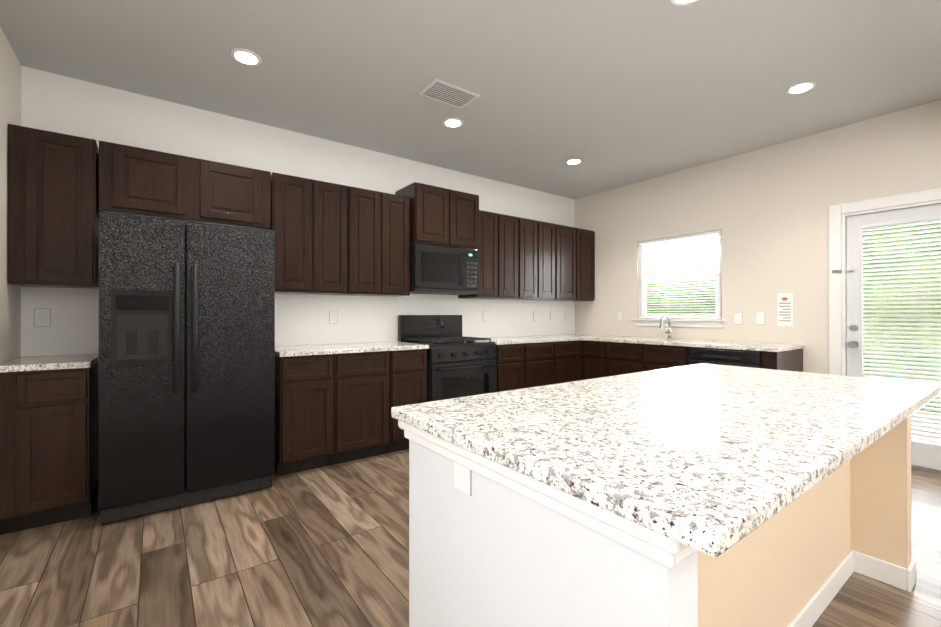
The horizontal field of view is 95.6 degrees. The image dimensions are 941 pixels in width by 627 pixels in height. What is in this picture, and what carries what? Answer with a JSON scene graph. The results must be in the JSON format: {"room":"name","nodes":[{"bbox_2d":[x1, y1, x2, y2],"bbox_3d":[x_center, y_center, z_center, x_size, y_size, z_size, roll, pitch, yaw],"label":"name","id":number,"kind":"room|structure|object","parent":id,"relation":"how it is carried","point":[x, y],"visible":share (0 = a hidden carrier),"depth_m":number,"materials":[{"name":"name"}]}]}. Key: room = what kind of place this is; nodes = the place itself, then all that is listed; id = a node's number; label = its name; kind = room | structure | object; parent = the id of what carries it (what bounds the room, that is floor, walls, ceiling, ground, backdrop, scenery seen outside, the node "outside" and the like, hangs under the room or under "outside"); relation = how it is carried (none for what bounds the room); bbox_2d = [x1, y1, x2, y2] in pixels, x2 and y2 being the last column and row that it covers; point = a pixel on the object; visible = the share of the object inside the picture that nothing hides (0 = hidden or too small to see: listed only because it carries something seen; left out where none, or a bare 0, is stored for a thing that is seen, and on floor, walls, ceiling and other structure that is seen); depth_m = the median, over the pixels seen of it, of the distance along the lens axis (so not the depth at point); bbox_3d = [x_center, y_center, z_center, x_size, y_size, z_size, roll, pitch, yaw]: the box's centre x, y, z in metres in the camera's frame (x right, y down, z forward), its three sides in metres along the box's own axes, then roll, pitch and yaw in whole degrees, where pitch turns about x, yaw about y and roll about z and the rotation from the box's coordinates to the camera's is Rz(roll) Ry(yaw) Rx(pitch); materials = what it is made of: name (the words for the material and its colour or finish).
{"room":"kitchen","nodes":[
{"label":"kitchen","id":0,"kind":"room"},
{"bbox_2d":[0,27,20,363],"bbox_3d":[-0.829,-0.203,-0.172,0.150,2.790,7.125,0,0,-36],"label":"wall","id":1,"kind":"structure","parent":0,"point":[10,294],"depth_m":2.47,"materials":[{"name":"beige paint"}]},
{"bbox_2d":[21,66,574,356],"bbox_3d":[-0.761,-0.194,4.399,5.690,2.790,0.150,0,0,-36],"label":"wall","id":2,"kind":"structure","parent":0,"point":[53,102],"depth_m":3.70,"materials":[{"name":"white paint"}]},
{"bbox_2d":[34,308,50,326],"bbox_3d":[-2.802,0.027,2.794,0.077,0.121,0.007,0,0,-36],"label":"electrical outlet","id":3,"kind":"object","parent":2,"relation":"attached to","point":[42,317],"visible":1,"depth_m":2.79,"materials":[{"name":"grey plastic"}]},
{"bbox_2d":[8,124,99,288],"bbox_3d":[-2.622,-0.637,2.714,0.384,0.930,0.347,0,0,-36],"label":"upper cabinet","id":4,"kind":"object","parent":2,"relation":"attached to","point":[53,209],"visible":0.98,"depth_m":2.58,"materials":[{"name":"brown wood"}]},
{"bbox_2d":[99,140,270,229],"bbox_3d":[-2.049,-0.882,3.137,1.010,0.440,0.347,0,0,-36],"label":"upper cabinet","id":5,"kind":"object","parent":2,"relation":"attached to","point":[136,181],"visible":1,"depth_m":2.96,"materials":[{"name":"brown wood"}]},
{"bbox_2d":[269,172,346,294],"bbox_3d":[-1.392,-0.636,3.622,0.597,0.930,0.347,0,0,-36],"label":"upper cabinet","id":6,"kind":"object","parent":2,"relation":"attached to","point":[309,222],"visible":0.94,"depth_m":3.47,"materials":[{"name":"brown wood"}]},
{"bbox_2d":[329,311,337,323],"bbox_3d":[-1.262,0.034,3.932,0.077,0.121,0.007,0,0,-36],"label":"electrical outlet","id":7,"kind":"object","parent":2,"relation":"attached to","point":[333,317],"visible":1,"depth_m":3.93,"materials":[{"name":"white plastic"}]},
{"bbox_2d":[340,186,409,296],"bbox_3d":[-0.906,-0.635,3.981,0.597,0.930,0.347,0,0,-36],"label":"upper cabinet","id":8,"kind":"object","parent":2,"relation":"attached to","point":[378,243],"visible":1,"depth_m":3.83,"materials":[{"name":"brown wood"}]},
{"bbox_2d":[395,182,478,249],"bbox_3d":[-0.330,-0.947,4.363,0.757,0.565,0.417,0,0,-36],"label":"upper cabinet","id":9,"kind":"object","parent":2,"relation":"attached to","point":[439,216],"visible":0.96,"depth_m":4.16,"materials":[{"name":"brown wood"}]},
{"bbox_2d":[410,243,478,294],"bbox_3d":[-0.321,-0.432,4.351,0.754,0.455,0.446,0,0,-36],"label":"microwave","id":10,"kind":"object","parent":9,"relation":"attached to","point":[439,270],"visible":0.96,"depth_m":4.17,"materials":[{"name":"black"}]},
{"bbox_2d":[483,311,487,320],"bbox_3d":[0.175,0.032,4.993,0.077,0.121,0.007,0,0,-36],"label":"electrical outlet","id":11,"kind":"object","parent":2,"relation":"attached to","point":[485,315],"visible":1,"depth_m":4.99,"materials":[{"name":"grey"}]},
{"bbox_2d":[458,210,517,298],"bbox_3d":[0.204,-0.633,4.801,0.597,0.930,0.347,0,0,-36],"label":"upper cabinet","id":12,"kind":"object","parent":2,"relation":"attached to","point":[498,256],"visible":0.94,"depth_m":4.67,"materials":[{"name":"brown wood"}]},
{"bbox_2d":[500,217,554,299],"bbox_3d":[0.693,-0.633,5.162,0.602,0.930,0.347,0,0,-36],"label":"upper cabinet","id":13,"kind":"object","parent":2,"relation":"attached to","point":[536,260],"visible":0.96,"depth_m":5.01,"materials":[{"name":"brown wood"}]},
{"bbox_2d":[533,311,536,320],"bbox_3d":[0.834,0.029,5.479,0.077,0.121,0.007,0,0,-36],"label":"electrical outlet","id":14,"kind":"object","parent":2,"relation":"attached to","point":[534,315],"visible":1,"depth_m":5.47,"materials":[{"name":"grey plastic"}]},
{"bbox_2d":[550,311,553,319],"bbox_3d":[1.089,0.027,5.667,0.077,0.121,0.007,0,0,-36],"label":"electrical outlet","id":15,"kind":"object","parent":2,"relation":"attached to","point":[551,315],"visible":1,"depth_m":5.66,"materials":[{"name":"grey plastic"}]},
{"bbox_2d":[536,224,594,301],"bbox_3d":[1.247,-0.632,5.571,0.759,0.930,0.347,0,0,-36],"label":"upper cabinet","id":16,"kind":"object","parent":2,"relation":"attached to","point":[574,264],"visible":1,"depth_m":5.41,"materials":[{"name":"brown wood"}]},
{"bbox_2d":[565,311,568,319],"bbox_3d":[1.319,0.028,5.838,0.077,0.121,0.007,0,0,-36],"label":"electrical outlet","id":17,"kind":"object","parent":2,"relation":"attached to","point":[566,315],"visible":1,"depth_m":5.83,"materials":[{"name":"grey plastic"}]},
{"bbox_2d":[0,449,940,626],"bbox_3d":[1.399,1.245,1.471,5.990,0.100,7.725,0,0,-36],"label":"floor","id":18,"kind":"structure","parent":0,"point":[326,546],"depth_m":2.03,"materials":[{"name":"brown wood"}]},
{"bbox_2d":[0,361,98,534],"bbox_3d":[-2.534,0.755,2.592,0.384,0.885,0.642,0,0,-36],"label":"base cabinet","id":19,"kind":"object","parent":18,"relation":"on","point":[48,447],"visible":0.96,"depth_m":2.36,"materials":[{"name":"brown wood"}]},
{"bbox_2d":[0,353,98,372],"bbox_3d":[-2.531,0.294,2.593,0.392,0.035,0.647,0,0,-36],"label":"countertop","id":20,"kind":"structure","parent":19,"relation":"on","point":[38,363],"depth_m":2.42,"materials":[{"name":"stone"}]},
{"bbox_2d":[98,212,274,523],"bbox_3d":[-1.904,0.309,2.915,0.910,1.753,0.819,0,0,-36],"label":"fridge","id":21,"kind":"object","parent":18,"relation":"on","point":[186,400],"visible":1,"depth_m":2.59,"materials":[{"name":"black metal"}]},
{"bbox_2d":[275,354,333,476],"bbox_3d":[-1.395,0.756,3.434,0.392,0.885,0.642,0,0,-36],"label":"base cabinet","id":22,"kind":"object","parent":18,"relation":"on","point":[304,413],"visible":0.94,"depth_m":3.17,"materials":[{"name":"brown wood"}]},
{"bbox_2d":[331,351,388,464],"bbox_3d":[-1.046,0.757,3.691,0.465,0.885,0.642,0,0,-36],"label":"base cabinet","id":23,"kind":"object","parent":18,"relation":"on","point":[361,405],"visible":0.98,"depth_m":3.43,"materials":[{"name":"brown wood"}]},
{"bbox_2d":[275,341,428,356],"bbox_3d":[-1.057,0.296,3.681,1.242,0.035,0.647,0,0,-36],"label":"countertop","id":24,"kind":"structure","parent":23,"relation":"on","point":[304,350],"depth_m":3.49,"materials":[{"name":"stone"}]},
{"bbox_2d":[386,349,426,453],"bbox_3d":[-0.711,0.757,3.939,0.360,0.885,0.642,0,0,-36],"label":"base cabinet","id":25,"kind":"object","parent":18,"relation":"on","point":[407,377],"visible":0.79,"depth_m":3.67,"materials":[{"name":"brown wood"}]},
{"bbox_2d":[398,315,496,401],"bbox_3d":[-0.216,0.608,4.240,0.756,1.185,0.712,0,0,-36],"label":"stove","id":26,"kind":"object","parent":18,"relation":"on","point":[459,365],"visible":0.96,"depth_m":4.07,"materials":[{"name":"black"}]},
{"bbox_2d":[495,344,523,391],"bbox_3d":[0.228,0.759,4.632,0.377,0.885,0.642,0,0,-36],"label":"base cabinet","id":27,"kind":"object","parent":18,"relation":"on","point":[510,367],"visible":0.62,"depth_m":4.38,"materials":[{"name":"brown wood"}]},
{"bbox_2d":[523,342,552,387],"bbox_3d":[0.562,0.759,4.879,0.445,0.885,0.642,0,0,-36],"label":"base cabinet","id":28,"kind":"object","parent":18,"relation":"on","point":[538,363],"visible":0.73,"depth_m":4.62,"materials":[{"name":"brown wood"}]},
{"bbox_2d":[553,340,581,383],"bbox_3d":[0.942,0.760,5.159,0.488,0.885,0.642,0,0,-36],"label":"base cabinet","id":29,"kind":"object","parent":18,"relation":"on","point":[567,362],"visible":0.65,"depth_m":4.90,"materials":[{"name":"brown wood"}]},
{"bbox_2d":[581,340,605,379],"bbox_3d":[1.478,0.760,5.356,0.642,0.885,0.959,0,0,-36],"label":"base cabinet","id":30,"kind":"object","parent":18,"relation":"on","point":[593,355],"visible":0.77,"depth_m":4.91,"materials":[{"name":"brown wood"}]},
{"bbox_2d":[477,335,581,344],"bbox_3d":[0.589,0.298,4.896,1.290,0.035,0.647,0,0,-36],"label":"countertop","id":31,"kind":"structure","parent":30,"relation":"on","point":[536,338],"depth_m":4.79,"materials":[{"name":"stone"}]},
{"bbox_2d":[559,334,804,351],"bbox_3d":[1.965,0.298,4.690,0.651,0.035,2.614,0,0,-36],"label":"countertop","id":32,"kind":"structure","parent":30,"relation":"on","point":[760,346],"depth_m":4.11,"materials":[{"name":"stone"}]},
{"bbox_2d":[659,315,672,338],"bbox_3d":[2.124,0.149,4.668,0.233,0.263,0.089,0,0,-36],"label":"faucet","id":33,"kind":"object","parent":32,"relation":"on","point":[668,332],"visible":1,"depth_m":4.69,"materials":[{"name":"silver metal"}]},
{"bbox_2d":[606,342,689,376],"bbox_3d":[2.036,0.759,4.601,0.642,0.885,0.910,0,0,-36],"label":"base cabinet","id":34,"kind":"object","parent":18,"relation":"on","point":[624,358],"visible":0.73,"depth_m":4.43,"materials":[{"name":"brown wood"}]},
{"bbox_2d":[398,419,915,626],"bbox_3d":[0.877,0.768,1.643,2.094,0.855,0.931,0,0,-36],"label":"kitchen island","id":35,"kind":"object","parent":18,"relation":"on","point":[490,546],"depth_m":1.18,"materials":[{"name":"white"}]},
{"bbox_2d":[391,363,940,562],"bbox_3d":[0.888,0.323,1.617,2.112,0.034,1.007,0,0,-36],"label":"island countertop","id":36,"kind":"structure","parent":35,"relation":"on","point":[701,458],"depth_m":1.08,"materials":[{"name":"white stone"}]},
{"bbox_2d":[688,347,760,367],"bbox_3d":[2.471,0.759,3.972,0.635,0.882,0.601,0,0,-36],"label":"dishwasher","id":37,"kind":"object","parent":18,"relation":"on","point":[733,357],"visible":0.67,"depth_m":3.77,"materials":[{"name":"black metal"}]},
{"bbox_2d":[761,349,802,371],"bbox_3d":[2.712,0.757,3.702,0.622,0.885,0.113,0,0,-36],"label":"cabinet end panel","id":38,"kind":"object","parent":18,"relation":"on","point":[790,360],"visible":0.1,"depth_m":3.57,"materials":[{"name":"brown wood"}]},
{"bbox_2d":[0,0,940,199],"bbox_3d":[1.399,-1.645,1.476,5.990,0.100,7.725,0,0,-36],"label":"ceiling","id":39,"kind":"structure","parent":0,"point":[612,94],"depth_m":2.77,"materials":[{"name":"grey paint"}]},
{"bbox_2d":[230,48,261,65],"bbox_3d":[-1.394,-1.589,2.651,0.178,0.007,0.178,0,0,-36],"label":"recessed light","id":40,"kind":"object","parent":39,"relation":"in","point":[245,57],"visible":1,"depth_m":2.64,"materials":[{"name":"white"}]},
{"bbox_2d":[418,79,479,108],"bbox_3d":[-0.153,-1.586,3.095,0.380,0.010,0.240,0,0,-36],"label":"ceiling vent","id":41,"kind":"object","parent":39,"relation":"in","point":[447,93],"visible":1,"depth_m":3.08,"materials":[{"name":"white metal"}]},
{"bbox_2d":[442,118,462,127],"bbox_3d":[-0.147,-1.587,3.556,0.178,0.007,0.178,0,0,-36],"label":"recessed light","id":42,"kind":"object","parent":39,"relation":"in","point":[452,122],"visible":1,"depth_m":3.54,"materials":[{"name":"white"}]},
{"bbox_2d":[565,158,581,164],"bbox_3d":[1.077,-1.585,4.455,0.178,0.007,0.178,0,0,-36],"label":"recessed light","id":43,"kind":"object","parent":39,"relation":"in","point":[573,161],"visible":1,"depth_m":4.44,"materials":[{"name":"white"}]},
{"bbox_2d":[670,0,697,5],"bbox_3d":[1.086,-1.589,2.115,0.178,0.007,0.178,0,0,-36],"label":"recessed light","id":44,"kind":"object","parent":39,"relation":"in","point":[681,2],"visible":1,"depth_m":2.18,"materials":[{"name":"white"}]},
{"bbox_2d":[785,81,816,94],"bbox_3d":[2.328,-1.588,3.006,0.178,0.007,0.178,0,0,-36],"label":"recessed light","id":45,"kind":"object","parent":39,"relation":"in","point":[801,87],"visible":1,"depth_m":2.99,"materials":[{"name":"white"}]},
{"bbox_2d":[575,100,940,373],"bbox_3d":[3.628,-0.197,3.119,0.150,2.790,7.125,0,0,-36],"label":"wall","id":46,"kind":"structure","parent":0,"point":[765,210],"depth_m":4.08,"materials":[{"name":"beige paint"}]},
{"bbox_2d":[618,311,622,320],"bbox_3d":[1.880,0.033,5.352,0.007,0.121,0.077,0,0,-36],"label":"outlet","id":47,"kind":"object","parent":46,"relation":"attached to","point":[620,315],"visible":1,"depth_m":5.35,"materials":[{"name":"grey"}]},
{"bbox_2d":[631,234,726,327],"bbox_3d":[2.328,-0.361,4.804,0.150,1.015,1.060,0,0,-36],"label":"window unit","id":48,"kind":"structure","parent":46,"relation":"in","point":[684,322],"depth_m":4.76,"materials":[{"name":"white"}]},
{"bbox_2d":[638,230,721,318],"bbox_3d":[2.324,-0.405,4.801,0.036,0.920,0.944,0,0,-36],"label":"window blind","id":49,"kind":"object","parent":48,"relation":"attached to","point":[651,242],"visible":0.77,"depth_m":4.75,"materials":[{"name":"white"}]},
{"bbox_2d":[734,312,741,324],"bbox_3d":[2.678,0.049,4.271,0.007,0.121,0.077,0,0,-36],"label":"outlet","id":50,"kind":"object","parent":46,"relation":"attached to","point":[737,317],"visible":1,"depth_m":4.27,"materials":[{"name":"grey plastic"}]},
{"bbox_2d":[756,312,764,323],"bbox_3d":[2.794,0.045,4.114,0.007,0.121,0.077,0,0,-36],"label":"outlet","id":51,"kind":"object","parent":46,"relation":"attached to","point":[760,317],"visible":1,"depth_m":4.11,"materials":[{"name":"grey plastic"}]},
{"bbox_2d":[777,293,792,325],"bbox_3d":[2.913,-0.036,3.955,0.041,0.306,0.122,0,0,-36],"label":"notice sign","id":52,"kind":"object","parent":46,"relation":"attached to","point":[784,309],"visible":1,"depth_m":3.95,"materials":[{"name":"white paper"}]},
{"bbox_2d":[829,188,940,473],"bbox_3d":[3.475,0.134,3.291,0.190,2.130,1.085,0,0,-36],"label":"door frame","id":53,"kind":"structure","parent":46,"relation":"attached to","point":[846,285],"depth_m":3.43,"materials":[{"name":"white wood"}]},
{"label":"outside","id":54,"kind":"structure","parent":0,"visible":0},
{"bbox_2d":[647,219,940,413],"bbox_3d":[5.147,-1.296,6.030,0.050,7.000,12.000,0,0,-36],"label":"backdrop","id":55,"kind":"structure","parent":54,"point":[917,326],"depth_m":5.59,"materials":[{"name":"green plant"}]},
{"bbox_2d":[911,413,940,444],"bbox_3d":[3.984,1.292,5.167,2.840,0.120,12.000,0,0,-36],"label":"ground","id":56,"kind":"structure","parent":54,"point":[925,428],"depth_m":4.57,"materials":[{"name":"grey"}]}
]}

